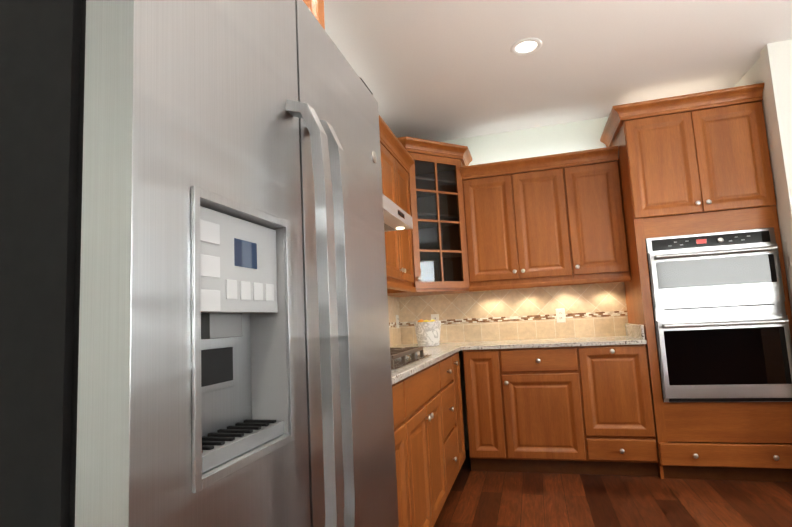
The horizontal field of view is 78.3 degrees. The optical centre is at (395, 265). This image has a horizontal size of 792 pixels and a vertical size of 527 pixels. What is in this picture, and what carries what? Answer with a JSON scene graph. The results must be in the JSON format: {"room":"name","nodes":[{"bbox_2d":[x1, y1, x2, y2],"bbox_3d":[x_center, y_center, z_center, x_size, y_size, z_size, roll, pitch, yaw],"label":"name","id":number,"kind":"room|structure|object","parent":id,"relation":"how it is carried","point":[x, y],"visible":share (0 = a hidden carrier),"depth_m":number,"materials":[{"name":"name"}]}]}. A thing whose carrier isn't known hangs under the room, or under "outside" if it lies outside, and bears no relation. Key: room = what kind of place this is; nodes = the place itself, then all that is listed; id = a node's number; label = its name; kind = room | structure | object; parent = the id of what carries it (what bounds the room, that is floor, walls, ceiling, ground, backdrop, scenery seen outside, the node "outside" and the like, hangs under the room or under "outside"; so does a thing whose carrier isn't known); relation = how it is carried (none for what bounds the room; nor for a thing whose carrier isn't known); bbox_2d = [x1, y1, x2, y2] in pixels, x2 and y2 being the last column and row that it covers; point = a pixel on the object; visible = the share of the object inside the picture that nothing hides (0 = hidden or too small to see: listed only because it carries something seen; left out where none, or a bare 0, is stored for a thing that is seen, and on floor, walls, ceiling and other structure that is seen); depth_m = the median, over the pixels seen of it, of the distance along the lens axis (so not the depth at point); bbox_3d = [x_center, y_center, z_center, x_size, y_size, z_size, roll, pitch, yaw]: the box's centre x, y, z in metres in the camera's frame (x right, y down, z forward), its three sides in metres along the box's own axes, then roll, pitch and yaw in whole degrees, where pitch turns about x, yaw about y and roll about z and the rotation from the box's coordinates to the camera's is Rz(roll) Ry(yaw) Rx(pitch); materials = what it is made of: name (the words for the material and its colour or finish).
{"room":"kitchen","nodes":[
{"label":"kitchen","id":0,"kind":"room"},
{"bbox_2d":[441,117,608,449],"bbox_3d":[1.311,0.154,4.144,2.857,2.743,0.100,-5,-7,15],"label":"wall","id":1,"kind":"structure","parent":0,"point":[545,140],"depth_m":4.23,"materials":[{"name":"paint"}]},
{"bbox_2d":[399,282,627,343],"bbox_3d":[0.948,0.406,4.165,1.892,0.458,0.008,-5,-7,15],"label":"backsplash","id":2,"kind":"structure","parent":1,"relation":"attached to","point":[596,310],"depth_m":4.13,"materials":[{"name":"tile"}]},
{"bbox_2d":[431,314,438,320],"bbox_3d":[0.348,0.487,4.318,0.072,0.116,0.008,-5,-7,15],"label":"electrical outlet","id":3,"kind":"object","parent":2,"relation":"attached to","point":[435,317],"visible":0.46,"depth_m":4.32,"materials":[{"name":"white plastic"}]},
{"bbox_2d":[555,308,565,322],"bbox_3d":[1.367,0.413,4.037,0.072,0.116,0.008,-5,-7,15],"label":"electrical outlet","id":4,"kind":"object","parent":2,"relation":"attached to","point":[560,315],"visible":1,"depth_m":4.04,"materials":[{"name":"white plastic"}]},
{"bbox_2d":[462,168,572,286],"bbox_3d":[0.997,-0.307,4.040,0.800,0.924,0.351,-5,-7,15],"label":"upper cabinet","id":5,"kind":"object","parent":1,"relation":"attached to","point":[516,226],"visible":1,"depth_m":3.90,"materials":[{"name":"brown wood"}]},
{"bbox_2d":[460,146,617,179],"bbox_3d":[1.121,-0.815,3.885,1.208,0.096,0.071,-5,-7,15],"label":"crown molding","id":6,"kind":"structure","parent":5,"relation":"attached to","point":[569,159],"depth_m":3.87,"materials":[{"name":"brown wood"}]},
{"bbox_2d":[469,276,630,291],"bbox_3d":[1.177,0.142,3.799,1.208,0.040,0.026,-5,-7,15],"label":"molding","id":7,"kind":"structure","parent":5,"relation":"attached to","point":[554,283],"depth_m":3.78,"materials":[{"name":"brown wood"}]},
{"bbox_2d":[563,161,629,279],"bbox_3d":[1.578,-0.355,3.881,0.403,0.924,0.351,-5,-7,15],"label":"upper cabinet","id":8,"kind":"object","parent":1,"relation":"attached to","point":[596,226],"visible":1,"depth_m":3.74,"materials":[{"name":"brown wood"}]},
{"bbox_2d":[324,0,791,141],"bbox_3d":[2.139,-1.842,-0.480,7.200,0.100,8.890,-5,-7,15],"label":"ceiling","id":9,"kind":"structure","parent":0,"point":[439,70],"depth_m":3.06,"materials":[{"name":"paint"}]},
{"bbox_2d":[511,38,541,55],"bbox_3d":[0.792,-1.331,2.954,0.187,0.008,0.187,-5,-7,15],"label":"recessed light","id":10,"kind":"object","parent":9,"relation":"in","point":[525,46],"visible":1,"depth_m":2.95,"materials":[{"name":"white"}]},
{"bbox_2d":[434,450,791,526],"bbox_3d":[2.284,0.980,-0.798,7.200,0.100,8.890,-5,-7,15],"label":"floor","id":11,"kind":"structure","parent":0,"point":[496,499],"depth_m":2.87,"materials":[{"name":"brown wood"}]},
{"bbox_2d":[0,0,398,526],"bbox_3d":[-0.449,0.371,0.985,0.802,1.785,0.915,-5,-7,15],"label":"fridge","id":12,"kind":"object","parent":11,"relation":"on","point":[194,323],"visible":1,"depth_m":0.58,"materials":[{"name":"silver metal"}]},
{"bbox_2d":[392,381,410,526],"bbox_3d":[-0.324,0.906,1.760,0.646,0.884,0.710,-5,-7,15],"label":"base cabinet","id":13,"kind":"object","parent":11,"relation":"on","point":[401,458],"visible":0.04,"depth_m":1.96,"materials":[{"name":"brown wood"}]},
{"bbox_2d":[401,363,446,526],"bbox_3d":[-0.118,0.978,2.489,0.646,0.884,0.810,-5,-7,15],"label":"base cabinet","id":14,"kind":"object","parent":11,"relation":"on","point":[422,420],"visible":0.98,"depth_m":2.35,"materials":[{"name":"brown wood"}]},
{"bbox_2d":[390,342,462,384],"bbox_3d":[-0.044,0.558,2.885,0.630,0.030,2.950,-5,-7,15],"label":"countertop","id":15,"kind":"structure","parent":14,"relation":"on","point":[439,352],"depth_m":2.85,"materials":[{"name":"stone"}]},
{"bbox_2d":[390,347,431,370],"bbox_3d":[-0.148,0.477,2.533,0.525,0.062,0.765,-5,-7,15],"label":"cooktop","id":16,"kind":"object","parent":15,"relation":"in","point":[402,357],"visible":0.38,"depth_m":2.44,"materials":[{"name":"metal"}]},
{"bbox_2d":[414,319,440,345],"bbox_3d":[0.260,0.538,3.943,0.219,0.214,0.219,-5,-7,15],"label":"fruit bowl","id":17,"kind":"object","parent":15,"relation":"on","point":[427,332],"visible":1,"depth_m":3.86,"materials":[{"name":"ceramic"}]},
{"bbox_2d":[437,356,458,496],"bbox_3d":[0.057,1.039,3.111,0.646,0.884,0.490,-5,-7,15],"label":"base cabinet","id":18,"kind":"object","parent":11,"relation":"on","point":[446,392],"visible":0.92,"depth_m":3.00,"materials":[{"name":"brown wood"}]},
{"bbox_2d":[451,352,465,470],"bbox_3d":[0.166,1.077,3.497,0.646,0.884,0.315,-5,-7,15],"label":"base cabinet","id":19,"kind":"object","parent":11,"relation":"on","point":[459,424],"visible":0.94,"depth_m":3.44,"materials":[{"name":"brown wood"}]},
{"bbox_2d":[462,349,507,471],"bbox_3d":[0.729,1.086,3.840,0.270,0.884,0.618,-5,-7,15],"label":"base cabinet","id":20,"kind":"object","parent":11,"relation":"on","point":[485,414],"visible":0.88,"depth_m":3.55,"materials":[{"name":"brown wood"}]},
{"bbox_2d":[460,323,646,349],"bbox_3d":[1.173,0.543,3.754,1.256,0.130,0.629,-5,-7,15],"label":"countertop","id":21,"kind":"structure","parent":20,"relation":"on","point":[635,334],"depth_m":3.54,"materials":[{"name":"stone"}]},
{"bbox_2d":[499,347,587,473],"bbox_3d":[1.114,1.053,3.720,0.540,0.884,0.646,-5,-7,15],"label":"base cabinet","id":22,"kind":"object","parent":11,"relation":"on","point":[543,412],"visible":1,"depth_m":3.45,"materials":[{"name":"brown wood"}]},
{"bbox_2d":[577,344,658,476],"bbox_3d":[1.588,1.014,3.590,0.446,0.884,0.646,-5,-7,15],"label":"base cabinet","id":23,"kind":"object","parent":11,"relation":"on","point":[618,419],"visible":0.94,"depth_m":3.32,"materials":[{"name":"brown wood"}]},
{"bbox_2d":[611,101,791,481],"bbox_3d":[2.172,0.165,3.498,0.852,2.490,0.666,-5,-7,15],"label":"tall cabinet","id":24,"kind":"object","parent":11,"relation":"on","point":[704,171],"visible":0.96,"depth_m":3.25,"materials":[{"name":"brown wood"}]},
{"bbox_2d":[600,83,763,146],"bbox_3d":[2.070,-1.087,3.637,0.922,0.096,0.688,-5,-7,15],"label":"crown molding","id":25,"kind":"structure","parent":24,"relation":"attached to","point":[618,115],"depth_m":3.35,"materials":[{"name":"brown wood"}]},
{"bbox_2d":[645,228,791,401],"bbox_3d":[2.182,0.352,3.430,0.753,1.102,0.700,-5,-7,15],"label":"wall oven","id":26,"kind":"object","parent":24,"relation":"in","point":[721,323],"visible":1,"depth_m":3.15,"materials":[{"name":"silver metal"}]},
{"bbox_2d":[734,57,791,312],"bbox_3d":[4.623,-0.162,2.849,4.243,2.743,0.850,-5,-7,15],"label":"wall block","id":27,"kind":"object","parent":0,"point":[753,75],"depth_m":3.18,"materials":[{"name":"paint"}]},
{"bbox_2d":[760,40,791,273],"bbox_3d":[4.479,-0.205,2.398,4.275,2.743,0.100,-5,-7,15],"label":"wall","id":28,"kind":"structure","parent":0,"point":[776,60],"depth_m":3.02,"materials":[{"name":"paint"}]},
{"bbox_3d":[-1.202,-0.150,0.296,0.100,2.743,8.690,-5,-7,15],"label":"wall","id":29,"kind":"structure","parent":0,"visible":0},
{"bbox_2d":[303,0,324,29],"bbox_3d":[-0.632,-0.832,1.155,0.646,0.570,0.937,-5,-7,15],"label":"upper cabinet","id":30,"kind":"object","parent":29,"relation":"attached to","point":[316,7],"visible":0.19,"depth_m":1.47,"materials":[{"name":"brown wood"}]},
{"bbox_2d":[388,296,400,346],"bbox_3d":[-0.376,0.124,3.023,0.008,0.896,2.965,-5,-7,15],"label":"backsplash","id":31,"kind":"structure","parent":29,"relation":"attached to","point":[393,312],"depth_m":4.21,"materials":[{"name":"tile"}]},
{"bbox_2d":[396,315,398,327],"bbox_3d":[0.015,0.493,4.309,0.008,0.116,0.072,-5,-7,15],"label":"electrical outlet","id":32,"kind":"object","parent":31,"relation":"attached to","point":[397,321],"visible":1,"depth_m":4.29,"materials":[{"name":"white plastic"}]},
{"bbox_2d":[380,143,414,288],"bbox_3d":[-0.126,-0.321,3.411,0.351,0.924,0.790,-5,-7,15],"label":"upper cabinet","id":33,"kind":"object","parent":29,"relation":"attached to","point":[398,243],"visible":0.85,"depth_m":3.35,"materials":[{"name":"brown wood"}]},
{"bbox_2d":[379,115,414,173],"bbox_3d":[-0.193,-0.879,2.715,0.071,0.096,2.271,-5,-7,15],"label":"crown molding","id":34,"kind":"structure","parent":33,"relation":"attached to","point":[390,142],"depth_m":3.34,"materials":[{"name":"brown wood"}]},
{"bbox_2d":[387,281,415,292],"bbox_3d":[-0.115,0.158,3.349,0.328,0.040,0.819,-5,-7,15],"label":"molding","id":35,"kind":"structure","parent":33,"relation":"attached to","point":[399,287],"depth_m":3.28,"materials":[{"name":"brown wood"}]},
{"bbox_2d":[387,152,470,296],"bbox_3d":[0.232,-0.338,4.078,0.690,1.135,0.698,-5,-7,15],"label":"upper cabinet","id":36,"kind":"object","parent":29,"relation":"attached to","point":[440,256],"visible":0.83,"depth_m":3.89,"materials":[{"name":"brown wood"}]},
{"bbox_2d":[397,136,471,165],"bbox_3d":[0.271,-0.936,4.027,1.066,0.096,0.284,1,-7,-29],"label":"crown molding","id":37,"kind":"structure","parent":36,"relation":"attached to","point":[435,148],"depth_m":3.93,"materials":[{"name":"brown wood"}]},
{"bbox_3d":[-0.351,-0.612,2.678,0.351,0.486,0.782,-5,-7,15],"label":"upper cabinet","id":38,"kind":"object","parent":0,"visible":0},
{"bbox_2d":[383,194,412,231],"bbox_3d":[-0.248,-0.304,2.619,0.514,0.146,0.762,-5,-7,15],"label":"range hood","id":39,"kind":"object","parent":38,"relation":"attached to","point":[396,217],"visible":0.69,"depth_m":2.65,"materials":[{"name":"metal"}]}
]}

